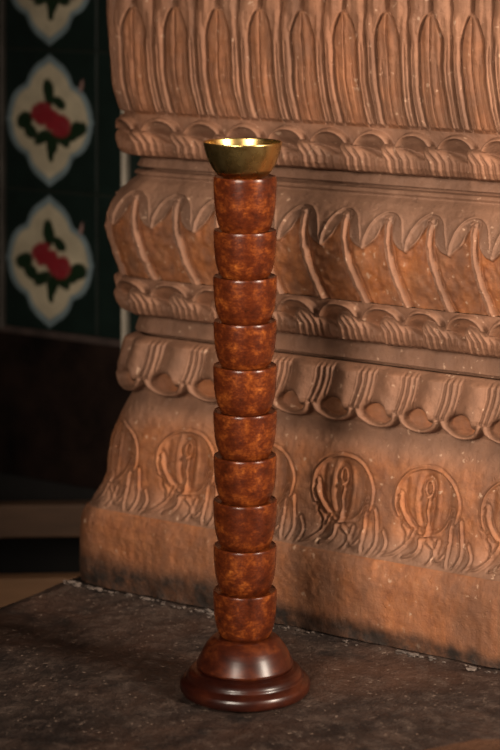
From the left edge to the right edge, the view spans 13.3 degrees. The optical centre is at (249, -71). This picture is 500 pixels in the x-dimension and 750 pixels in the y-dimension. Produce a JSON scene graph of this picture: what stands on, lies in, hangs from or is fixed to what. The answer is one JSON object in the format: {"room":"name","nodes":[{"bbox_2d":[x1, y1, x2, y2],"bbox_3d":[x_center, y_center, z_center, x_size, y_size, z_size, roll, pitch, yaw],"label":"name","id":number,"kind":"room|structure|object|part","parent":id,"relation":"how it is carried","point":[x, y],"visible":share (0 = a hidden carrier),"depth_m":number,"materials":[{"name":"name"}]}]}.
{"room":"house of worship","nodes":[
{"label":"house of worship","id":0,"kind":"room"},
{"bbox_2d":[0,0,441,573],"bbox_3d":[0.019,0.035,2.868,3.200,2.050,0.137,0,0,33],"label":"wall","id":1,"kind":"structure","parent":0,"point":[62,399],"depth_m":2.98,"materials":[{"name":"paint"}]},
{"bbox_2d":[0,0,5,327],"bbox_3d":[-0.348,0.010,3.026,0.004,1.100,0.010,0,0,33],"label":"trim","id":2,"kind":"structure","parent":1,"relation":"attached to","point":[2,2],"depth_m":3.02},
{"bbox_2d":[121,110,129,346],"bbox_3d":[-0.169,0.018,2.910,0.008,1.115,0.010,0,0,33],"label":"trim","id":3,"kind":"structure","parent":1,"relation":"attached to","point":[125,158],"depth_m":2.91,"materials":[{"name":"grey"}]},
{"bbox_3d":[-0.193,0.011,2.938,1.027,1.099,0.010,0,0,33],"label":"tile panel","id":4,"kind":"part","parent":1,"relation":"part of","materials":[{"name":"green tile"}]},
{"bbox_2d":[0,576,499,749],"bbox_3d":[0.130,0.910,1.587,1.620,0.300,1.920,0,0,33],"label":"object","id":5,"kind":"structure","parent":0,"point":[82,668],"depth_m":2.15,"materials":[{"name":"stone"}]},
{"bbox_2d":[180,138,309,711],"bbox_3d":[-0.005,0.486,2.150,0.131,0.548,0.131,0,0,-24],"label":"candle stand","id":6,"kind":"object","parent":5,"relation":"on","point":[244,666],"visible":1,"depth_m":2.12,"materials":[{"name":"brown wood"}]},
{"bbox_2d":[203,138,281,179],"bbox_3d":[-0.007,0.230,2.150,0.079,0.036,0.079,0,0,0],"label":"bowl","id":7,"kind":"object","parent":6,"relation":"on","point":[229,158],"depth_m":2.12,"materials":[{"name":"gold metal"}]},
{"bbox_2d":[213,541,275,596],"bbox_3d":[-0.005,0.638,2.150,0.063,0.046,0.063,0,0,27],"label":"segment","id":8,"kind":"object","parent":6,"relation":"on","point":[242,568],"depth_m":2.13,"materials":[{"name":"brown wood"}]},
{"bbox_2d":[213,585,276,642],"bbox_3d":[-0.005,0.682,2.150,0.064,0.046,0.064,0,0,-3],"label":"segment","id":9,"kind":"object","parent":6,"relation":"on","point":[242,613],"depth_m":2.13,"materials":[{"name":"brown wood"}]},
{"bbox_2d":[213,495,276,552],"bbox_3d":[-0.005,0.593,2.150,0.064,0.047,0.064,0,0,-32],"label":"segment","id":10,"kind":"object","parent":6,"relation":"on","point":[242,523],"depth_m":2.13,"materials":[{"name":"brown wood"}]},
{"bbox_2d":[213,451,276,506],"bbox_3d":[-0.005,0.548,2.150,0.063,0.046,0.063,0,0,-2],"label":"segment","id":11,"kind":"object","parent":6,"relation":"on","point":[242,478],"depth_m":2.13,"materials":[{"name":"brown wood"}]},
{"bbox_2d":[213,407,276,461],"bbox_3d":[-0.005,0.503,2.150,0.064,0.046,0.064,0,0,28],"label":"segment","id":12,"kind":"object","parent":6,"relation":"on","point":[242,434],"depth_m":2.13,"materials":[{"name":"brown wood"}]},
{"bbox_2d":[213,361,276,416],"bbox_3d":[-0.005,0.458,2.150,0.064,0.047,0.064,0,0,-31],"label":"cup","id":13,"kind":"object","parent":6,"relation":"on","point":[241,388],"depth_m":2.13,"materials":[{"name":"brown wood"}]},
{"bbox_2d":[213,317,276,370],"bbox_3d":[-0.005,0.413,2.150,0.063,0.046,0.063,0,0,-1],"label":"cup","id":14,"kind":"object","parent":6,"relation":"on","point":[241,343],"depth_m":2.13,"materials":[{"name":"brown wood"}]},
{"bbox_2d":[213,273,276,325],"bbox_3d":[-0.005,0.369,2.150,0.064,0.046,0.064,0,0,29],"label":"cup","id":15,"kind":"object","parent":6,"relation":"on","point":[240,299],"depth_m":2.13,"materials":[{"name":"brown wood"}]},
{"bbox_2d":[213,228,276,280],"bbox_3d":[-0.005,0.324,2.150,0.063,0.048,0.063,0,0,-30],"label":"cup","id":16,"kind":"object","parent":6,"relation":"on","point":[241,254],"depth_m":2.13,"materials":[{"name":"brown wood"}]},
{"bbox_2d":[213,174,276,233],"bbox_3d":[-0.005,0.274,2.150,0.064,0.056,0.064,0,0,0],"label":"cup","id":17,"kind":"object","parent":6,"relation":"on","point":[243,203],"depth_m":2.12,"materials":[{"name":"brown wood"}]},
{"bbox_2d":[63,580,497,673],"bbox_3d":[0.137,0.760,2.273,0.859,0.005,0.024,0,0,33],"label":"crumbs","id":18,"kind":"object","parent":5,"relation":"on","point":[209,612],"visible":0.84,"depth_m":2.40,"materials":[{"name":"stone"}]},
{"bbox_2d":[79,0,499,668],"bbox_3d":[0.274,0.260,2.414,0.922,1.000,0.367,0,0,33],"label":"carved pillar","id":19,"kind":"structure","parent":5,"relation":"on","point":[385,114],"depth_m":2.34,"materials":[{"name":"stone"}]},
{"bbox_3d":[0.279,0.427,2.423,0.880,0.047,0.347,0,0,33],"label":"curled moulding","id":20,"kind":"part","parent":19,"relation":"part of","materials":[{"name":"stone"}]},
{"bbox_3d":[0.280,0.240,2.424,0.875,0.052,0.344,0,0,33],"label":"scalloped moulding","id":21,"kind":"part","parent":19,"relation":"part of","materials":[{"name":"stone"}]},
{"bbox_3d":[0.280,0.507,2.424,0.872,0.066,0.344,0,0,33],"label":"hanging moulding","id":22,"kind":"part","parent":19,"relation":"part of","materials":[{"name":"stone"}]},
{"bbox_3d":[-0.523,1.090,2.014,3.220,0.060,1.926,0,0,33],"label":"floor","id":23,"kind":"structure","parent":0,"visible":0},
{"bbox_2d":[0,500,90,607],"bbox_3d":[-0.551,0.902,2.803,0.800,0.315,0.064,0,0,-3],"label":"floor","id":24,"kind":"structure","parent":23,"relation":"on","point":[52,518],"depth_m":2.79,"materials":[{"name":"brown wood"}]}
]}

